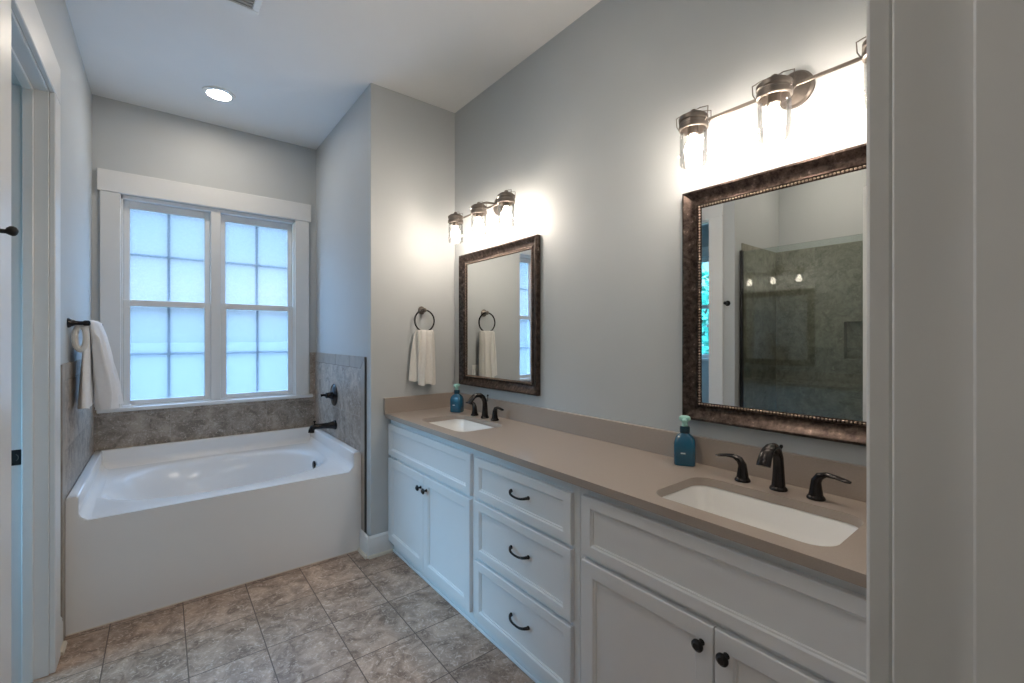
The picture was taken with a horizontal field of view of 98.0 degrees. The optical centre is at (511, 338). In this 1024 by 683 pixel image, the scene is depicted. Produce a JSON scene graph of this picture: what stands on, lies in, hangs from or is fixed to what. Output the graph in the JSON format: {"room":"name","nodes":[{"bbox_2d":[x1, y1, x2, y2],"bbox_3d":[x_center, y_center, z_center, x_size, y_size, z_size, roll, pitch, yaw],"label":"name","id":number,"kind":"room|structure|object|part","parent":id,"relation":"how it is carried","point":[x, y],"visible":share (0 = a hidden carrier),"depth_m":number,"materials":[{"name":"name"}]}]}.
{"room":"bathroom","nodes":[
{"label":"bathroom","id":0,"kind":"room"},
{"bbox_2d":[34,0,93,640],"bbox_3d":[-2.141,-0.120,2.027,0.142,3.040,2.345,0,0,-38],"label":"wall","id":1,"kind":"structure","parent":0,"point":[77,425],"depth_m":2.32,"materials":[{"name":"paint"}]},
{"bbox_2d":[0,226,18,235],"bbox_3d":[-1.380,-0.293,1.204,0.060,0.046,0.046,0,0,-38],"label":"robe hook","id":2,"kind":"object","parent":1,"relation":"attached to","point":[11,230],"visible":1,"depth_m":1.21,"materials":[{"name":"black metal"}]},
{"bbox_2d":[0,0,60,682],"bbox_3d":[-1.758,0.107,1.546,0.149,2.585,0.932,0,0,-38],"label":"door","id":3,"kind":"structure","parent":1,"relation":"in","point":[30,115],"depth_m":1.80,"materials":[{"name":"paint"}]},
{"bbox_3d":[-1.996,0.479,1.789,0.029,0.062,0.004,0,0,-38],"label":"strike plate","id":4,"kind":"part","parent":3,"relation":"part of","materials":[{"name":"black metal"}]},
{"bbox_2d":[61,617,66,655],"bbox_3d":[-2.024,1.333,1.996,0.028,0.135,0.097,0,0,-38],"label":"baseboard","id":5,"kind":"structure","parent":1,"relation":"attached to","point":[63,643],"depth_m":2.00,"materials":[{"name":"paint"}]},
{"bbox_3d":[-2.018,1.391,2.001,0.014,0.018,0.097,0,0,-38],"label":"shoe molding","id":6,"kind":"part","parent":5,"relation":"part of","materials":[{"name":"beige paint"}]},
{"bbox_3d":[-2.463,0.800,2.540,0.011,1.199,1.142,0,0,-38],"label":"panel","id":7,"kind":"part","parent":1,"relation":"part of","materials":[{"name":"tile"}]},
{"bbox_2d":[67,318,102,327],"bbox_3d":[-2.370,-0.078,2.481,0.084,0.050,0.660,0,0,-38],"label":"towel bar","id":8,"kind":"object","parent":1,"relation":"attached to","point":[70,322],"visible":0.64,"depth_m":2.23,"materials":[{"name":"black metal"}]},
{"bbox_3d":[-2.181,-0.078,2.241,0.084,0.050,0.050,0,0,-38],"label":"post","id":9,"kind":"part","parent":8,"relation":"part of","materials":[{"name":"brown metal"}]},
{"bbox_2d":[71,325,89,352],"bbox_3d":[-2.202,-0.004,2.270,0.067,0.152,0.035,0,0,-38],"label":"loofah","id":10,"kind":"object","parent":8,"relation":"hanging from","point":[75,332],"visible":0.94,"depth_m":2.26,"materials":[{"name":"fabric"}]},
{"bbox_2d":[77,320,123,409],"bbox_3d":[-2.252,0.143,2.442,0.166,0.481,0.473,0,0,-38],"label":"bath towel","id":11,"kind":"object","parent":8,"relation":"hanging from","point":[99,383],"visible":0.85,"depth_m":2.36,"materials":[{"name":"fabric"}]},
{"bbox_2d":[92,94,315,450],"bbox_3d":[-2.052,-0.120,3.679,2.325,3.040,0.161,0,0,-38],"label":"wall","id":12,"kind":"structure","parent":0,"point":[126,137],"depth_m":3.33,"materials":[{"name":"paint"}]},
{"bbox_2d":[96,168,312,413],"bbox_3d":[-2.282,-0.323,3.444,1.363,1.649,0.145,0,0,-38],"label":"window","id":13,"kind":"structure","parent":12,"relation":"in","point":[116,304],"depth_m":3.40,"materials":[{"name":"paint"}]},
{"bbox_3d":[-2.520,0.097,3.265,0.506,0.738,0.032,0,0,-38],"label":"sash","id":14,"kind":"part","parent":13,"relation":"part of","materials":[{"name":"glass"}]},
{"bbox_3d":[-2.542,-0.601,3.293,0.506,0.745,0.032,0,0,-38],"label":"sash","id":15,"kind":"part","parent":13,"relation":"part of","materials":[{"name":"glass"}]},
{"bbox_3d":[-2.266,0.486,3.424,1.363,0.032,0.095,0,0,-38],"label":"sill","id":16,"kind":"part","parent":13,"relation":"part of","materials":[{"name":"paint"}]},
{"bbox_3d":[-2.303,-0.260,3.457,1.129,1.470,0.098,0,0,-38],"label":"frame","id":17,"kind":"part","parent":13,"relation":"part of","materials":[{"name":"paint"}]},
{"bbox_3d":[-2.090,-0.601,3.649,0.514,0.745,0.032,0,0,-38],"label":"sash","id":18,"kind":"part","parent":13,"relation":"part of","materials":[{"name":"glass"}]},
{"bbox_3d":[-2.068,0.097,3.621,0.514,0.738,0.032,0,0,-38],"label":"sash","id":19,"kind":"part","parent":13,"relation":"part of","materials":[{"name":"glass"}]},
{"bbox_3d":[-2.258,0.610,3.421,1.400,0.980,0.011,0,0,-38],"label":"tile panel","id":20,"kind":"part","parent":12,"relation":"part of","materials":[{"name":"grey tile"}]},
{"bbox_2d":[31,551,534,682],"bbox_3d":[-1.432,1.430,1.618,4.050,0.060,4.385,0,0,-38],"label":"floor","id":21,"kind":"structure","parent":0,"point":[350,617],"depth_m":2.07,"materials":[{"name":"tile"}]},
{"bbox_2d":[65,426,360,636],"bbox_3d":[-1.901,1.076,2.966,1.396,0.648,1.141,0,0,-38],"label":"bathtub","id":22,"kind":"object","parent":21,"relation":"on","point":[152,527],"visible":0.98,"depth_m":2.57,"materials":[{"name":"ceramic"}]},
{"bbox_2d":[388,420,477,626],"bbox_3d":[-0.319,0.959,2.672,0.538,0.882,0.999,0,0,-38],"label":"vanity cabinet","id":23,"kind":"object","parent":21,"relation":"on","point":[431,478],"visible":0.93,"depth_m":2.43,"materials":[{"name":"paint"}]},
{"bbox_3d":[-0.651,1.050,2.727,0.020,0.544,0.496,0,0,-38],"label":"door","id":24,"kind":"part","parent":23,"relation":"part of","materials":[{"name":"paint"}]},
{"bbox_3d":[-0.346,1.050,2.340,0.020,0.544,0.482,0,0,-38],"label":"door","id":25,"kind":"part","parent":23,"relation":"part of","materials":[{"name":"paint"}]},
{"bbox_2d":[475,450,579,682],"bbox_3d":[0.204,0.959,2.009,0.535,0.882,0.687,0,0,-38],"label":"base cabinet","id":26,"kind":"object","parent":21,"relation":"on","point":[527,521],"visible":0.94,"depth_m":1.81,"materials":[{"name":"paint"}]},
{"bbox_3d":[0.021,1.173,1.833,0.029,0.022,0.129,0,0,-38],"label":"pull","id":27,"kind":"part","parent":26,"relation":"part of","materials":[{"name":"black metal"}]},
{"bbox_3d":[0.021,0.887,1.833,0.029,0.022,0.129,0,0,-38],"label":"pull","id":28,"kind":"part","parent":26,"relation":"part of","materials":[{"name":"black metal"}]},
{"bbox_3d":[0.021,0.648,1.833,0.029,0.022,0.129,0,0,-38],"label":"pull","id":29,"kind":"part","parent":26,"relation":"part of","materials":[{"name":"black metal"}]},
{"bbox_3d":[0.025,1.186,1.869,0.020,0.272,0.633,0,0,-38],"label":"drawer","id":30,"kind":"part","parent":26,"relation":"part of","materials":[{"name":"paint"}]},
{"bbox_3d":[0.025,0.900,1.869,0.020,0.264,0.633,0,0,-38],"label":"drawer","id":31,"kind":"part","parent":26,"relation":"part of","materials":[{"name":"paint"}]},
{"bbox_3d":[0.025,0.657,1.869,0.020,0.190,0.633,0,0,-38],"label":"drawer","id":32,"kind":"part","parent":26,"relation":"part of","materials":[{"name":"paint"}]},
{"bbox_2d":[580,487,866,682],"bbox_3d":[0.732,0.959,1.337,0.538,0.882,1.018,0,0,-38],"label":"vanity cabinet","id":33,"kind":"object","parent":21,"relation":"on","point":[663,599],"visible":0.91,"depth_m":1.23,"materials":[{"name":"paint"}]},
{"bbox_2d":[384,392,866,588],"bbox_3d":[0.211,0.452,2.002,0.538,0.132,2.710,0,0,-38],"label":"countertop","id":34,"kind":"structure","parent":33,"relation":"on","point":[632,464],"depth_m":1.64,"materials":[{"name":"stone"}]},
{"bbox_2d":[450,383,463,412],"bbox_3d":[-0.368,0.395,2.963,0.079,0.189,0.068,0,0,24],"label":"soap bottle","id":35,"kind":"object","parent":34,"relation":"on","point":[456,400],"visible":1,"depth_m":2.94,"materials":[{"name":"plastic"}]},
{"bbox_2d":[429,419,493,431],"bbox_3d":[-0.301,0.589,2.598,0.344,0.140,0.534,0,0,-38],"label":"sink","id":36,"kind":"object","parent":34,"relation":"in","point":[460,425],"visible":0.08,"depth_m":2.81,"materials":[{"name":"ceramic"}]},
{"bbox_2d":[466,393,503,420],"bbox_3d":[-0.207,0.410,2.714,0.150,0.157,0.399,0,0,-38],"label":"faucet","id":37,"kind":"object","parent":34,"relation":"on","point":[480,395],"visible":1,"depth_m":2.72,"materials":[{"name":"brown metal"}]},
{"bbox_3d":[-0.257,0.445,2.855,0.051,0.087,0.116,0,0,-38],"label":"handle","id":38,"kind":"part","parent":37,"relation":"part of","materials":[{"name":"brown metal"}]},
{"bbox_3d":[-0.205,0.410,2.711,0.149,0.157,0.053,0,0,-38],"label":"spout","id":39,"kind":"part","parent":37,"relation":"part of","materials":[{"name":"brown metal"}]},
{"bbox_3d":[-0.082,0.445,2.632,0.051,0.087,0.116,0,0,-38],"label":"handle","id":40,"kind":"part","parent":37,"relation":"part of","materials":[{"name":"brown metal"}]},
{"bbox_2d":[674,415,695,466],"bbox_3d":[0.672,0.395,1.730,0.079,0.189,0.068,0,0,24],"label":"soap bottle","id":41,"kind":"object","parent":34,"relation":"on","point":[684,442],"visible":1,"depth_m":1.71,"materials":[{"name":"plastic"}]},
{"bbox_2d":[663,485,857,546],"bbox_3d":[0.702,0.589,1.308,0.344,0.140,0.534,0,0,-38],"label":"sink","id":42,"kind":"object","parent":34,"relation":"in","point":[809,528],"visible":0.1,"depth_m":1.41,"materials":[{"name":"ceramic"}]},
{"bbox_2d":[715,443,851,501],"bbox_3d":[0.823,0.410,1.413,0.150,0.157,0.399,0,0,-38],"label":"faucet","id":43,"kind":"object","parent":34,"relation":"on","point":[772,450],"visible":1,"depth_m":1.41,"materials":[{"name":"brown metal"}]},
{"bbox_3d":[0.772,0.445,1.554,0.051,0.087,0.116,0,0,-38],"label":"handle","id":44,"kind":"part","parent":43,"relation":"part of","materials":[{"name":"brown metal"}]},
{"bbox_3d":[0.825,0.410,1.410,0.149,0.157,0.053,0,0,-38],"label":"spout","id":45,"kind":"part","parent":43,"relation":"part of","materials":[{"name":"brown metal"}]},
{"bbox_3d":[0.947,0.445,1.332,0.051,0.087,0.116,0,0,-38],"label":"handle","id":46,"kind":"part","parent":43,"relation":"part of","materials":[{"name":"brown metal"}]},
{"bbox_3d":[0.402,1.050,1.390,0.020,0.544,0.476,0,0,-38],"label":"door","id":47,"kind":"part","parent":33,"relation":"part of","materials":[{"name":"paint"}]},
{"bbox_3d":[0.508,0.834,1.212,0.032,0.033,0.033,0,0,-38],"label":"knob","id":48,"kind":"part","parent":33,"relation":"part of","materials":[{"name":"black metal"}]},
{"bbox_3d":[0.550,0.834,1.159,0.032,0.033,0.033,0,0,-38],"label":"knob","id":49,"kind":"part","parent":33,"relation":"part of","materials":[{"name":"black metal"}]},
{"bbox_3d":[0.705,1.050,1.005,0.020,0.544,0.498,0,0,-38],"label":"door","id":50,"kind":"part","parent":33,"relation":"part of","materials":[{"name":"paint"}]},
{"bbox_2d":[65,0,600,149],"bbox_3d":[-1.432,-1.680,1.618,4.050,0.080,4.385,0,0,-38],"label":"ceiling","id":51,"kind":"structure","parent":0,"point":[293,69],"depth_m":2.55,"materials":[{"name":"paint"}]},
{"bbox_2d":[202,86,235,101],"bbox_3d":[-1.961,-1.634,2.978,0.190,0.012,0.190,0,0,-38],"label":"recessed light","id":52,"kind":"object","parent":51,"relation":"in","point":[219,93],"visible":1,"depth_m":2.96,"materials":[{"name":"white plastic"}]},
{"bbox_2d":[219,0,262,14],"bbox_3d":[-1.304,-1.631,2.021,0.310,0.018,0.310,0,0,-38],"label":"ceiling vent","id":53,"kind":"object","parent":51,"relation":"in","point":[252,6],"visible":1,"depth_m":2.16,"materials":[{"name":"white plastic"}]},
{"bbox_2d":[229,0,254,8],"bbox_3d":[-1.305,-1.631,2.022,0.250,0.013,0.252,0,0,-38],"label":"grille","id":54,"kind":"object","parent":53,"relation":"attached to","point":[243,4],"depth_m":2.16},
{"bbox_2d":[315,83,454,535],"bbox_3d":[-1.005,-0.120,3.593,0.786,3.040,1.290,0,0,-38],"label":"wall partition","id":55,"kind":"structure","parent":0,"point":[385,173],"depth_m":3.04,"materials":[{"name":"paint"}]},
{"bbox_2d":[308,420,336,432],"bbox_3d":[-1.424,0.654,3.333,0.195,0.089,0.074,0,0,-38],"label":"tub spout","id":56,"kind":"object","parent":55,"relation":"attached to","point":[333,424],"visible":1,"depth_m":3.33,"materials":[{"name":"brown metal"}]},
{"bbox_2d":[321,384,337,405],"bbox_3d":[-1.402,0.433,3.385,0.098,0.168,0.168,0,0,-38],"label":"tub valve","id":57,"kind":"object","parent":55,"relation":"attached to","point":[333,394],"visible":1,"depth_m":3.37,"materials":[{"name":"brown metal"}]},
{"bbox_3d":[-1.395,0.433,3.390,0.055,0.080,0.080,0,0,-38],"label":"valve stem","id":58,"kind":"part","parent":57,"relation":"part of","materials":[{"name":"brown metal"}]},
{"bbox_3d":[-1.357,0.800,3.417,0.011,1.199,1.132,0,0,-38],"label":"tile panel","id":59,"kind":"part","parent":55,"relation":"part of","materials":[{"name":"grey tile"}]},
{"bbox_2d":[357,529,368,558],"bbox_3d":[-0.965,1.333,2.884,0.028,0.135,0.146,0,0,-38],"label":"baseboard","id":60,"kind":"structure","parent":55,"relation":"attached to","point":[363,537],"depth_m":2.88,"materials":[{"name":"paint"}]},
{"bbox_3d":[-0.970,1.391,2.880,0.014,0.018,0.146,0,0,-38],"label":"shoe molding","id":61,"kind":"part","parent":60,"relation":"part of","materials":[{"name":"beige paint"}]},
{"bbox_2d":[368,531,393,559],"bbox_3d":[-0.844,1.333,2.881,0.174,0.135,0.028,0,0,-38],"label":"baseboard","id":62,"kind":"structure","parent":55,"relation":"attached to","point":[379,544],"depth_m":2.87,"materials":[{"name":"paint"}]},
{"bbox_3d":[-0.840,1.391,2.875,0.174,0.018,0.014,0,0,-38],"label":"shoe molding","id":63,"kind":"part","parent":62,"relation":"part of","materials":[{"name":"beige paint"}]},
{"bbox_2d":[414,306,434,329],"bbox_3d":[-0.608,-0.132,3.049,0.156,0.179,0.056,0,0,-38],"label":"towel ring","id":64,"kind":"object","parent":55,"relation":"attached to","point":[421,310],"visible":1,"depth_m":3.05,"materials":[{"name":"black metal"}]},
{"bbox_2d":[409,330,435,385],"bbox_3d":[-0.603,0.130,3.019,0.187,0.376,0.069,0,0,-38],"label":"hand towel","id":65,"kind":"object","parent":64,"relation":"hanging from","point":[422,369],"visible":1,"depth_m":3.00,"materials":[{"name":"fabric"}]},
{"bbox_2d":[455,0,866,465],"bbox_3d":[0.520,-0.120,2.169,0.150,3.040,2.835,0,0,-38],"label":"wall","id":66,"kind":"structure","parent":0,"point":[585,136],"depth_m":2.03,"materials":[{"name":"grey paint"}]},
{"bbox_2d":[448,189,514,243],"bbox_3d":[-0.155,-0.762,2.732,0.215,0.266,0.669,0,0,-38],"label":"vanity light","id":67,"kind":"object","parent":66,"relation":"attached to","point":[505,199],"visible":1,"depth_m":2.68,"materials":[{"name":"brown metal"}]},
{"bbox_2d":[448,223,462,243],"bbox_3d":[-0.369,-0.693,2.910,0.093,0.128,0.093,0,0,-38],"label":"glass jar","id":68,"kind":"object","parent":67,"relation":"on","point":[455,234],"depth_m":2.90,"materials":[{"name":"clear glass"}]},
{"bbox_3d":[-0.369,-0.693,2.910,0.061,0.084,0.061,0,0,-38],"label":"bulb","id":69,"kind":"part","parent":67,"relation":"part of","materials":[{"name":"white glass"}]},
{"bbox_2d":[471,214,485,235],"bbox_3d":[-0.202,-0.693,2.698,0.093,0.128,0.093,0,0,-38],"label":"glass jar","id":70,"kind":"object","parent":67,"relation":"on","point":[478,225],"depth_m":2.69,"materials":[{"name":"clear glass"}]},
{"bbox_2d":[476,212,481,217],"bbox_3d":[-0.202,-0.759,2.698,0.036,0.052,0.036,0,0,-38],"label":"socket","id":71,"kind":"object","parent":67,"relation":"attached to","point":[478,214],"depth_m":2.68,"materials":[{"name":"brown metal"}]},
{"bbox_3d":[-0.202,-0.693,2.698,0.061,0.084,0.061,0,0,-38],"label":"bulb","id":72,"kind":"part","parent":67,"relation":"part of","materials":[{"name":"white glass"}]},
{"bbox_2d":[503,201,508,207],"bbox_3d":[-0.032,-0.759,2.483,0.036,0.052,0.036,0,0,-38],"label":"socket","id":73,"kind":"object","parent":67,"relation":"attached to","point":[505,203],"depth_m":2.47,"materials":[{"name":"brown metal"}]},
{"bbox_2d":[498,203,514,226],"bbox_3d":[-0.032,-0.693,2.483,0.093,0.128,0.093,0,0,-38],"label":"glass jar","id":74,"kind":"object","parent":67,"relation":"on","point":[506,215],"depth_m":2.48,"materials":[{"name":"clear glass"}]},
{"bbox_3d":[-0.032,-0.693,2.483,0.061,0.084,0.061,0,0,-38],"label":"bulb","id":75,"kind":"part","parent":67,"relation":"part of","materials":[{"name":"white glass"}]},
{"bbox_2d":[459,234,539,395],"bbox_3d":[-0.108,-0.131,2.818,0.033,0.905,0.827,0,0,-38],"label":"wall mirror","id":76,"kind":"object","parent":66,"relation":"attached to","point":[499,285],"visible":1,"depth_m":2.78,"materials":[{"name":"brown metal"}]},
{"bbox_2d":[467,250,530,381],"bbox_3d":[-0.098,-0.131,2.826,0.005,0.766,0.688,0,0,-38],"label":"mirror glass","id":77,"kind":"object","parent":76,"relation":"attached to","point":[498,285],"depth_m":2.79,"materials":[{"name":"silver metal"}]},
{"bbox_2d":[460,393,866,501],"bbox_3d":[0.414,0.438,2.162,0.020,0.104,2.710,0,0,-38],"label":"backsplash","id":78,"kind":"structure","parent":66,"relation":"attached to","point":[799,469],"depth_m":1.75,"materials":[{"name":"stone"}]},
{"bbox_2d":[676,36,866,168],"bbox_3d":[0.869,-0.762,1.430,0.215,0.266,0.669,0,0,-38],"label":"vanity light","id":79,"kind":"object","parent":66,"relation":"attached to","point":[789,92],"visible":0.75,"depth_m":1.43,"materials":[{"name":"silver metal"}]},
{"bbox_2d":[688,124,698,136],"bbox_3d":[0.656,-0.759,1.608,0.036,0.052,0.036,0,0,-38],"label":"socket","id":80,"kind":"object","parent":79,"relation":"attached to","point":[693,130],"depth_m":1.60,"materials":[{"name":"brown metal"}]},
{"bbox_3d":[0.656,-0.693,1.608,0.061,0.084,0.061,0,0,-38],"label":"bulb","id":81,"kind":"part","parent":79,"relation":"part of","materials":[{"name":"white glass"}]},
{"bbox_2d":[679,127,708,168],"bbox_3d":[0.656,-0.693,1.608,0.093,0.128,0.093,0,0,-38],"label":"glass jar","id":82,"kind":"object","parent":79,"relation":"on","point":[693,149],"depth_m":1.60,"materials":[{"name":"clear glass"}]},
{"bbox_2d":[768,91,780,106],"bbox_3d":[0.823,-0.759,1.396,0.036,0.052,0.036,0,0,-38],"label":"socket","id":83,"kind":"object","parent":79,"relation":"attached to","point":[774,98],"depth_m":1.38,"materials":[{"name":"brown metal"}]},
{"bbox_2d":[756,93,792,143],"bbox_3d":[0.823,-0.693,1.396,0.093,0.128,0.093,0,0,-38],"label":"glass jar","id":84,"kind":"object","parent":79,"relation":"on","point":[774,120],"depth_m":1.39,"materials":[{"name":"clear glass"}]},
{"bbox_3d":[0.823,-0.693,1.396,0.061,0.084,0.061,0,0,-38],"label":"bulb","id":85,"kind":"part","parent":79,"relation":"part of","materials":[{"name":"white glass"}]},
{"bbox_2d":[862,59,866,108],"bbox_3d":[0.993,-0.693,1.181,0.093,0.128,0.093,0,0,-38],"label":"glass jar","id":86,"kind":"object","parent":79,"relation":"on","point":[864,61],"depth_m":1.22,"materials":[{"name":"glass"}]},
{"bbox_2d":[682,143,866,446],"bbox_3d":[0.950,-0.131,1.473,0.033,0.905,0.827,0,0,-38],"label":"wall mirror","id":87,"kind":"object","parent":66,"relation":"attached to","point":[774,261],"visible":0.61,"depth_m":1.52,"materials":[{"name":"brown metal"}]},
{"bbox_3d":[0.152,-0.120,0.151,2.925,3.040,0.120,0,0,-38],"label":"wall","id":88,"kind":"structure","parent":0,"visible":0},
{"bbox_2d":[867,0,1023,682],"bbox_3d":[-0.261,0.115,0.345,1.033,2.570,0.935,0,0,-38],"label":"door","id":89,"kind":"structure","parent":88,"relation":"in","point":[945,78],"depth_m":0.31,"materials":[{"name":"paint"}]},
{"bbox_3d":[-0.051,0.115,0.082,1.030,2.570,0.022,0,0,-38],"label":"casing","id":90,"kind":"part","parent":89,"relation":"part of","materials":[{"name":"paint"}]},
{"label":"outside","id":91,"kind":"structure","parent":0,"visible":0},
{"bbox_2d":[131,342,286,399],"bbox_3d":[-64.933,1.850,82.515,320.000,0.100,270.000,0,0,-38],"label":"ground","id":92,"kind":"structure","parent":91,"point":[148,372],"depth_m":25.01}
]}

